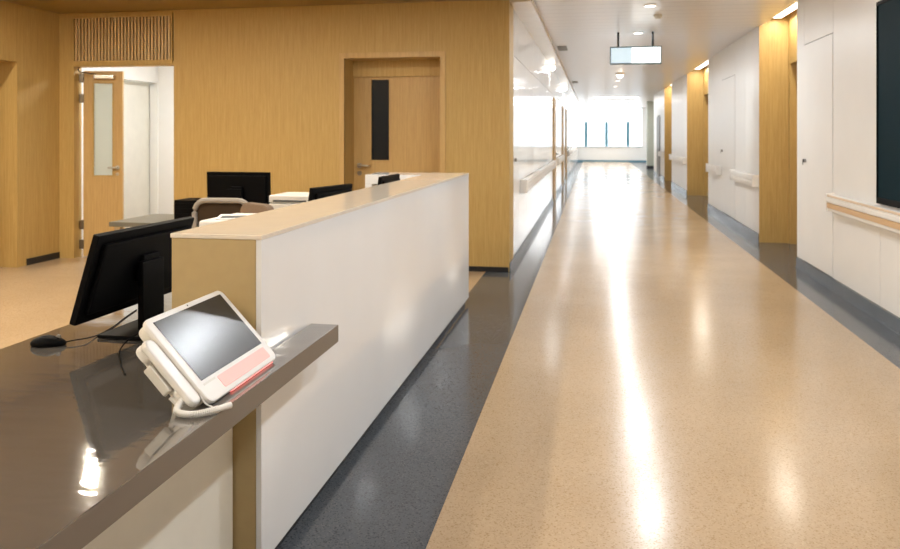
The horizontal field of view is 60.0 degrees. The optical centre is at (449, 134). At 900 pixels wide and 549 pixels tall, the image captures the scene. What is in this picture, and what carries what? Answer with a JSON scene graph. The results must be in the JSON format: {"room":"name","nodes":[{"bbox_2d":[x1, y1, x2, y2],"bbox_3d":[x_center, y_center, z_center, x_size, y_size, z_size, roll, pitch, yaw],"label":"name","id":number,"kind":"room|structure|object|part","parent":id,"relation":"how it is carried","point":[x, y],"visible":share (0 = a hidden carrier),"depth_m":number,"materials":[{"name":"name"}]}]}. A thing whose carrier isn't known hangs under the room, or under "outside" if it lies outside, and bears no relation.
{"room":"hospital interior","nodes":[
{"label":"hospital interior","id":0,"kind":"room"},
{"bbox_2d":[0,0,58,267],"bbox_3d":[-6.158,0.010,3.933,0.700,2.980,11.500,0,0,10],"label":"wall","id":1,"kind":"structure","parent":0,"point":[29,36],"depth_m":9.00,"materials":[{"name":"brown wood"}]},
{"bbox_2d":[27,252,59,264],"bbox_3d":[-4.816,1.462,9.243,0.012,0.075,0.550,0,0,10],"label":"baseboard","id":2,"kind":"structure","parent":1,"relation":"attached to","point":[38,259],"depth_m":9.23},
{"bbox_2d":[81,66,173,249],"bbox_3d":[-3.099,0.000,10.619,3.950,3.000,2.480,0,0,10],"label":"wall","id":3,"kind":"structure","parent":0,"point":[160,78],"depth_m":11.99,"materials":[{"name":"white paint"}]},
{"bbox_2d":[124,80,149,228],"bbox_3d":[-4.748,0.340,11.574,0.060,2.320,0.940,0,0,10],"label":"door","id":4,"kind":"structure","parent":3,"relation":"in","point":[136,94],"depth_m":11.69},
{"bbox_2d":[1,0,479,13],"bbox_3d":[-3.496,-1.535,3.452,6.310,0.110,11.520,0,0,10],"label":"ceiling","id":5,"kind":"structure","parent":0,"point":[56,6],"depth_m":8.85,"materials":[{"name":"brown wood"}]},
{"bbox_2d":[59,0,512,271],"bbox_3d":[-2.070,0.010,9.249,5.610,2.980,0.440,0,0,10],"label":"wall","id":6,"kind":"structure","parent":0,"point":[256,89],"depth_m":8.97,"materials":[{"name":"brown wood"}]},
{"bbox_2d":[77,69,123,255],"bbox_3d":[-4.285,0.342,9.528,0.515,2.297,0.212,0,0,-4],"label":"door","id":7,"kind":"structure","parent":6,"relation":"in","point":[102,98],"depth_m":9.60,"materials":[{"name":"brown wood"}]},
{"bbox_3d":[-4.266,-0.070,9.613,0.235,1.140,0.009,0,0,-4],"label":"vision glass","id":8,"kind":"part","parent":7,"relation":"part of","materials":[{"name":"white glass"}]},
{"bbox_3d":[-4.127,0.437,9.569,0.126,0.126,0.060,0,0,-4],"label":"handle","id":9,"kind":"part","parent":7,"relation":"part of","materials":[{"name":"metal"}]},
{"bbox_2d":[72,11,173,65],"bbox_3d":[-3.932,-1.155,9.409,1.320,0.620,0.102,0,0,10],"label":"air vent","id":10,"kind":"object","parent":6,"relation":"in","point":[138,37],"visible":1,"depth_m":9.36,"materials":[{"name":"brown wood"}]},
{"bbox_2d":[339,51,444,184],"bbox_3d":[-0.654,0.258,8.769,1.230,2.375,0.030,0,0,10],"label":"door frame","id":11,"kind":"structure","parent":6,"relation":"attached to","point":[441,54],"depth_m":8.78,"materials":[{"name":"brown wood"}]},
{"bbox_2d":[353,60,439,190],"bbox_3d":[-0.591,0.312,9.108,1.114,2.364,0.121,0,0,10],"label":"door","id":12,"kind":"structure","parent":6,"relation":"in","point":[397,102],"depth_m":9.12,"materials":[{"name":"brown wood"}]},
{"bbox_3d":[-1.016,0.360,9.161,0.175,0.060,0.071,0,0,10],"label":"handle","id":13,"kind":"part","parent":12,"relation":"part of","materials":[{"name":"metal"}]},
{"bbox_3d":[-0.814,-0.177,9.181,0.215,0.945,0.018,0,0,10],"label":"vision glass","id":14,"kind":"part","parent":12,"relation":"part of","materials":[{"name":"black glass"}]},
{"bbox_3d":[-0.588,-0.775,9.128,1.114,0.189,0.080,0,0,10],"label":"transom panel","id":15,"kind":"part","parent":12,"relation":"part of","materials":[{"name":"brown wood"}]},
{"bbox_2d":[469,266,507,271],"bbox_3d":[-1.310,1.472,8.879,3.960,0.055,0.012,0,0,10],"label":"baseboard","id":16,"kind":"structure","parent":6,"relation":"attached to","point":[471,268],"depth_m":8.56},
{"bbox_2d":[308,183,352,200],"bbox_3d":[-0.709,0.530,4.922,0.230,0.420,0.480,0,0,23],"label":"monitor","id":17,"kind":"object","parent":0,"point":[315,193],"visible":0.16,"depth_m":4.86,"materials":[{"name":"black plastic"}]},
{"bbox_2d":[0,162,899,548],"bbox_3d":[1.434,1.500,20.988,12.000,0.001,47.800,0,0,10],"label":"floor","id":18,"kind":"structure","parent":0,"point":[648,372],"depth_m":4.41,"materials":[{"name":"beige plastic"}]},
{"bbox_2d":[109,214,173,229],"bbox_3d":[-1.876,1.120,6.804,1.960,0.760,0.700,0,0,10],"label":"work table","id":19,"kind":"object","parent":18,"relation":"on","point":[153,218],"visible":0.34,"depth_m":6.75,"materials":[{"name":"grey laminate"}]},
{"bbox_2d":[174,198,200,218],"bbox_3d":[-2.237,0.647,6.766,0.200,0.185,0.264,0,0,10],"label":"computer tower","id":20,"kind":"object","parent":19,"relation":"on","point":[182,208],"visible":0.62,"depth_m":6.64,"materials":[{"name":"black plastic"}]},
{"bbox_2d":[207,172,270,203],"bbox_3d":[-1.843,0.530,6.706,0.585,0.420,0.230,0,0,10],"label":"monitor","id":21,"kind":"object","parent":19,"relation":"on","point":[255,187],"visible":0.52,"depth_m":6.72,"materials":[{"name":"black plastic"}]},
{"bbox_2d":[269,192,308,208],"bbox_3d":[-1.256,0.620,6.636,0.440,0.240,0.404,0,0,10],"label":"printer","id":22,"kind":"object","parent":19,"relation":"on","point":[280,200],"visible":0.27,"depth_m":6.46,"materials":[{"name":"white plastic"}]},
{"bbox_3d":[-1.256,0.532,6.638,0.440,0.064,0.400,0,0,10],"label":"lid","id":23,"kind":"part","parent":22,"relation":"part of","materials":[{"name":"white plastic"}]},
{"bbox_2d":[0,292,337,548],"bbox_3d":[-0.949,1.120,3.124,1.040,0.760,7.000,0,0,10],"label":"desk","id":24,"kind":"object","parent":18,"relation":"on","point":[93,455],"visible":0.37,"depth_m":2.10,"materials":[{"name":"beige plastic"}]},
{"bbox_2d":[30,309,136,347],"bbox_3d":[-1.329,0.721,2.989,0.148,0.038,0.597,0,0,15],"label":"computer mouse","id":25,"kind":"object","parent":24,"relation":"on","point":[45,341],"visible":0.96,"depth_m":2.73,"materials":[{"name":"black plastic"}]},
{"bbox_3d":[-1.314,0.733,3.019,0.058,0.014,0.551,0,0,4],"label":"cord","id":26,"kind":"part","parent":25,"relation":"part of","materials":[{"name":"black plastic"}]},
{"bbox_2d":[118,333,138,374],"bbox_3d":[-1.057,0.719,2.670,0.172,0.044,0.525,0,0,6],"label":"cable","id":27,"kind":"object","parent":24,"relation":"on","point":[137,333],"visible":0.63,"depth_m":2.65,"materials":[{"name":"black plastic"}]},
{"bbox_2d":[69,216,193,340],"bbox_3d":[-1.141,0.541,2.981,0.235,0.398,0.620,0,0,12],"label":"monitor","id":28,"kind":"object","parent":24,"relation":"on","point":[127,267],"visible":0.75,"depth_m":2.89,"materials":[{"name":"black plastic"}]},
{"bbox_3d":[-1.012,1.123,1.182,0.020,0.633,2.957,0,0,10],"label":"panel","id":29,"kind":"part","parent":24,"relation":"part of","materials":[{"name":"white laminate"}]},
{"bbox_2d":[136,291,274,417],"bbox_3d":[-0.696,0.626,2.307,0.292,0.225,0.547,0,0,10],"label":"telephone","id":30,"kind":"object","parent":24,"relation":"on","point":[203,348],"visible":1,"depth_m":2.24,"materials":[{"name":"white plastic"}]},
{"bbox_3d":[-0.782,0.658,2.090,0.078,0.081,0.015,0,0,10],"label":"plate","id":31,"kind":"part","parent":30,"relation":"part of","materials":[{"name":"beige plastic"}]},
{"bbox_3d":[-0.664,0.717,2.081,0.093,0.043,0.136,0,0,42],"label":"coiled cord","id":32,"kind":"part","parent":30,"relation":"part of","materials":[{"name":"white plastic"}]},
{"bbox_2d":[199,213,251,226],"bbox_3d":[-1.016,0.579,3.969,0.360,0.322,0.404,0,0,10],"label":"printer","id":33,"kind":"object","parent":24,"relation":"on","point":[211,220],"visible":0.04,"depth_m":3.81,"materials":[{"name":"white plastic"}]},
{"bbox_2d":[215,213,255,219],"bbox_3d":[-1.016,0.413,3.970,0.320,0.009,0.220,0,0,-10],"label":"magazine","id":34,"kind":"object","parent":33,"relation":"on","point":[221,216],"visible":0.39,"depth_m":3.93,"materials":[{"name":"white paper"}]},
{"bbox_2d":[378,174,399,184],"bbox_3d":[-0.464,0.523,5.943,0.140,0.435,0.480,0,0,13],"label":"monitor","id":35,"kind":"object","parent":24,"relation":"on","point":[394,177],"visible":0.21,"depth_m":5.86,"materials":[{"name":"black plastic"}]},
{"bbox_2d":[192,198,246,227],"bbox_3d":[-1.626,0.978,5.902,0.630,1.045,0.619,0,0,6],"label":"office chair","id":36,"kind":"object","parent":18,"relation":"on","point":[208,208],"visible":0.09,"depth_m":5.66,"materials":[{"name":"grey plastic"}]},
{"bbox_2d":[240,202,273,212],"bbox_3d":[-1.144,0.983,5.475,0.619,1.035,0.617,0,0,-44],"label":"office chair","id":37,"kind":"object","parent":18,"relation":"on","point":[249,207],"visible":0.08,"depth_m":5.29,"materials":[{"name":"beige fabric"}]},
{"bbox_2d":[170,172,468,548],"bbox_3d":[-0.643,0.919,4.870,0.837,1.162,4.419,0,0,10],"label":"reception counter","id":38,"kind":"object","parent":18,"relation":"on","point":[387,264],"depth_m":3.31,"materials":[{"name":"beige laminate"}]},
{"bbox_3d":[-0.805,0.902,2.666,0.309,1.096,0.019,0,0,10],"label":"panel","id":39,"kind":"part","parent":38,"relation":"part of","materials":[{"name":"beige laminate"}]},
{"bbox_2d":[170,173,468,239],"bbox_3d":[-0.397,0.346,4.825,0.336,0.016,4.419,0,0,10],"label":"countertop","id":40,"kind":"structure","parent":38,"relation":"on","point":[267,224],"depth_m":3.40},
{"bbox_3d":[-0.662,0.960,6.905,0.060,1.080,0.420,0,0,10],"label":"return leg","id":41,"kind":"part","parent":38,"relation":"part of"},
{"bbox_2d":[646,101,653,167],"bbox_3d":[9.297,-0.015,35.706,0.580,3.030,0.620,0,0,10],"label":"column","id":42,"kind":"structure","parent":18,"relation":"on","point":[649,104],"depth_m":35.43,"materials":[{"name":"grey paint"}]},
{"bbox_2d":[513,8,577,256],"bbox_3d":[3.926,-0.015,26.498,0.080,3.030,35.660,0,0,10],"label":"wall","id":43,"kind":"structure","parent":0,"point":[535,86],"depth_m":11.93,"materials":[{"name":"white paint"}]},
{"bbox_2d":[520,160,556,192],"bbox_3d":[1.623,0.645,13.556,0.090,0.170,7.750,0,0,10],"label":"handrail","id":44,"kind":"object","parent":43,"relation":"attached to","point":[527,183],"visible":1,"depth_m":11.45,"materials":[{"name":"white plastic"}]},
{"bbox_2d":[509,160,577,271],"bbox_3d":[3.935,1.450,26.272,0.020,0.100,36.100,0,0,10],"label":"baseboard","id":45,"kind":"structure","parent":43,"relation":"attached to","point":[525,243],"depth_m":11.40,"materials":[{"name":"grey metal"}]},
{"bbox_2d":[553,97,557,199],"bbox_3d":[2.449,0.325,18.096,0.073,2.350,1.000,0,0,10],"label":"door","id":46,"kind":"structure","parent":43,"relation":"in","point":[554,99],"depth_m":17.83,"materials":[{"name":"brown wood"}]},
{"bbox_2d":[556,155,564,164],"bbox_3d":[2.912,0.645,20.538,0.090,0.170,3.550,0,0,10],"label":"handrail","id":47,"kind":"object","parent":43,"relation":"attached to","point":[561,158],"visible":0.84,"depth_m":19.84,"materials":[{"name":"white plastic"}]},
{"bbox_2d":[562,106,563,186],"bbox_3d":[3.358,0.325,23.023,0.073,2.350,1.080,0,0,10],"label":"door","id":48,"kind":"structure","parent":43,"relation":"in","point":[562,106],"depth_m":22.79,"materials":[{"name":"brown wood"}]},
{"bbox_2d":[565,109,568,180],"bbox_3d":[3.866,0.325,25.776,0.073,2.350,1.080,0,0,10],"label":"door","id":49,"kind":"structure","parent":43,"relation":"in","point":[566,148],"depth_m":25.61,"materials":[{"name":"brown wood"}]},
{"bbox_2d":[567,146,577,155],"bbox_3d":[5.213,0.645,33.002,0.090,0.170,13.200,0,0,10],"label":"handrail","id":50,"kind":"object","parent":43,"relation":"attached to","point":[572,150],"visible":0.96,"depth_m":30.00,"materials":[{"name":"white plastic"}]},
{"bbox_2d":[578,107,645,159],"bbox_3d":[9.241,-0.045,43.749,4.910,3.090,0.200,0,0,10],"label":"wall","id":51,"kind":"structure","parent":0,"point":[583,153],"depth_m":43.61,"materials":[{"name":"white paint"}]},
{"bbox_2d":[578,108,641,147],"bbox_3d":[8.957,-0.395,43.751,3.510,2.210,0.220,0,0,10],"label":"window","id":52,"kind":"structure","parent":51,"relation":"in","point":[597,127],"depth_m":43.77,"materials":[{"name":"clear glass"}]},
{"bbox_3d":[8.945,0.690,43.687,3.510,0.040,0.090,0,0,10],"label":"sill","id":53,"kind":"part","parent":52,"relation":"part of","materials":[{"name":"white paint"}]},
{"bbox_2d":[578,160,645,161],"bbox_3d":[9.074,1.455,43.668,3.810,0.090,0.020,0,0,10],"label":"baseboard","id":54,"kind":"structure","parent":51,"relation":"attached to","point":[578,160],"depth_m":43.66,"materials":[{"name":"grey"}]},
{"bbox_2d":[534,0,796,107],"bbox_3d":[4.853,-1.560,20.256,4.610,0.060,47.600,0,0,10],"label":"ceiling","id":55,"kind":"structure","parent":0,"point":[688,33],"depth_m":11.87,"materials":[{"name":"white paint"}]},
{"bbox_2d":[509,0,581,108],"bbox_3d":[4.041,-1.492,26.253,0.235,0.074,36.100,0,0,10],"label":"soffit","id":56,"kind":"structure","parent":55,"relation":"attached to","point":[527,11],"depth_m":11.52,"materials":[{"name":"white paint"}]},
{"bbox_2d":[557,46,567,50],"bbox_3d":[1.978,-1.521,13.719,0.160,0.018,0.640,0,0,10],"label":"ceiling vent","id":57,"kind":"object","parent":55,"relation":"in","point":[560,48],"visible":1,"depth_m":13.68,"materials":[{"name":"grey metal"}]},
{"bbox_2d":[593,106,627,106],"bbox_3d":[8.552,-1.518,41.639,1.800,0.023,0.640,0,0,10],"label":"ceiling panel","id":58,"kind":"object","parent":55,"relation":"attached to","point":[593,106],"visible":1,"depth_m":41.32,"materials":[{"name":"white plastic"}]},
{"bbox_2d":[593,96,638,97],"bbox_3d":[6.645,-1.518,31.314,1.800,0.023,0.640,0,0,10],"label":"ceiling panel","id":59,"kind":"object","parent":55,"relation":"attached to","point":[616,96],"visible":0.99,"depth_m":31.34,"materials":[{"name":"white plastic"}]},
{"bbox_2d":[593,97,637,97],"bbox_3d":[6.645,-1.509,31.314,1.740,0.004,0.580,0,0,10],"label":"diffuser","id":60,"kind":"object","parent":59,"relation":"attached to","point":[593,97],"depth_m":31.34,"materials":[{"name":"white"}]},
{"bbox_2d":[615,73,624,77],"bbox_3d":[4.196,-1.470,19.258,0.240,0.120,0.240,0,0,10],"label":"ceiling lamp","id":61,"kind":"object","parent":55,"relation":"attached to","point":[619,75],"visible":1,"depth_m":19.19,"materials":[{"name":"white plastic"}]},
{"bbox_2d":[610,32,660,64],"bbox_3d":[2.755,-1.290,11.592,0.740,0.480,0.100,0,0,10],"label":"hanging sign","id":62,"kind":"object","parent":55,"relation":"hanging from","point":[630,55],"visible":1,"depth_m":11.55,"materials":[{"name":"grey plastic"}]},
{"bbox_3d":[2.510,-1.420,11.638,0.032,0.220,0.032,0,0,10],"label":"rod","id":63,"kind":"part","parent":62,"relation":"part of","materials":[{"name":"black plastic"}]},
{"bbox_3d":[2.546,-1.181,11.592,0.301,0.227,0.016,0,0,10],"label":"panel","id":64,"kind":"part","parent":62,"relation":"part of","materials":[{"name":"blue plastic"}]},
{"bbox_3d":[2.755,-1.181,11.592,0.740,0.262,0.100,0,0,10],"label":"sign frame","id":65,"kind":"part","parent":62,"relation":"part of","materials":[{"name":"white plastic"}]},
{"bbox_3d":[2.897,-1.181,11.527,0.409,0.227,0.016,0,0,10],"label":"panel","id":66,"kind":"part","parent":62,"relation":"part of","materials":[{"name":"white plastic"}]},
{"bbox_2d":[644,4,656,6],"bbox_3d":[2.357,-1.522,9.185,0.150,0.016,0.150,0,0,10],"label":"recessed light","id":67,"kind":"object","parent":55,"relation":"in","point":[646,5],"visible":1,"depth_m":9.14,"materials":[{"name":"white plastic"}]},
{"bbox_2d":[653,14,661,18],"bbox_3d":[2.648,-1.505,9.934,0.110,0.050,0.110,0,0,10],"label":"smoke detector","id":68,"kind":"object","parent":55,"relation":"attached to","point":[656,16],"visible":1,"depth_m":9.90,"materials":[{"name":"beige plastic"}]},
{"bbox_2d":[654,0,899,317],"bbox_3d":[5.161,-0.160,13.284,0.792,3.320,34.000,0,0,10],"label":"wall","id":69,"kind":"structure","parent":0,"point":[866,257],"depth_m":10.82,"materials":[{"name":"white paint"}]},
{"bbox_2d":[657,116,659,177],"bbox_3d":[7.445,0.425,27.861,0.026,2.150,1.260,0,0,10],"label":"door","id":70,"kind":"structure","parent":69,"relation":"in","point":[658,118],"depth_m":27.67,"materials":[{"name":"brown metal"}]},
{"bbox_2d":[658,151,663,156],"bbox_3d":[7.135,0.645,26.393,0.090,0.170,1.500,0,0,10],"label":"handrail","id":71,"kind":"object","parent":69,"relation":"attached to","point":[660,153],"visible":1,"depth_m":25.86,"materials":[{"name":"white plastic"}]},
{"bbox_2d":[669,154,686,163],"bbox_3d":[6.191,0.645,21.280,0.090,0.170,3.700,0,0,10],"label":"handrail","id":72,"kind":"object","parent":69,"relation":"attached to","point":[683,160],"visible":1,"depth_m":20.63,"materials":[{"name":"white plastic"}]},
{"bbox_2d":[696,61,707,68],"bbox_3d":[5.766,-1.633,17.519,0.140,0.044,3.285,0,0,10],"label":"strip light","id":73,"kind":"object","parent":69,"relation":"attached to","point":[706,62],"visible":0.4,"depth_m":18.08,"materials":[{"name":"white plastic"}]},
{"bbox_2d":[706,163,720,174],"bbox_3d":[4.996,0.645,14.804,0.090,0.170,1.370,0,0,10],"label":"handrail","id":74,"kind":"object","parent":69,"relation":"attached to","point":[715,169],"visible":1,"depth_m":14.56,"materials":[{"name":"white plastic"}]},
{"bbox_2d":[721,75,734,218],"bbox_3d":[4.770,0.197,13.417,0.042,2.357,1.308,0,0,10],"label":"door","id":75,"kind":"structure","parent":69,"relation":"in","point":[728,85],"depth_m":13.36,"materials":[{"name":"white wood"}]},
{"bbox_2d":[730,169,758,186],"bbox_3d":[4.448,0.645,11.839,0.090,0.170,1.860,0,0,10],"label":"handrail","id":76,"kind":"object","parent":69,"relation":"attached to","point":[752,180],"visible":1,"depth_m":11.52,"materials":[{"name":"white plastic"}]},
{"bbox_2d":[654,171,899,334],"bbox_3d":[4.761,1.442,13.347,0.022,0.115,33.980,0,0,10],"label":"baseboard","id":77,"kind":"structure","parent":69,"relation":"attached to","point":[878,313],"depth_m":7.41,"materials":[{"name":"grey metal"}]},
{"bbox_2d":[761,1,796,24],"bbox_3d":[4.148,-1.605,9.881,0.030,0.150,2.060,0,0,10],"label":"ceiling edge","id":78,"kind":"structure","parent":69,"relation":"attached to","point":[795,1],"depth_m":9.74,"materials":[{"name":"white paint"}]},
{"bbox_2d":[774,3,796,17],"bbox_3d":[4.340,-1.633,9.846,0.140,0.044,1.854,0,0,10],"label":"strip light","id":79,"kind":"object","parent":69,"relation":"attached to","point":[793,7],"visible":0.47,"depth_m":10.17,"materials":[{"name":"white plastic"}]},
{"bbox_2d":[802,33,832,276],"bbox_3d":[3.780,0.197,8.055,0.042,2.357,1.043,0,0,10],"label":"door","id":80,"kind":"structure","parent":69,"relation":"in","point":[818,54],"depth_m":8.01,"materials":[{"name":"white wood"}]},
{"bbox_2d":[825,193,899,233],"bbox_3d":[3.334,0.645,5.801,0.090,0.170,3.420,0,0,10],"label":"handrail","id":81,"kind":"object","parent":69,"relation":"attached to","point":[883,217],"visible":1,"depth_m":6.43,"materials":[{"name":"white plastic"}]},
{"bbox_2d":[876,0,899,208],"bbox_3d":[3.310,-0.260,5.511,0.030,1.620,1.600,0,0,10],"label":"wall display","id":82,"kind":"object","parent":69,"relation":"attached to","point":[887,11],"visible":1,"depth_m":6.05,"materials":[{"name":"black glass"}]}
]}

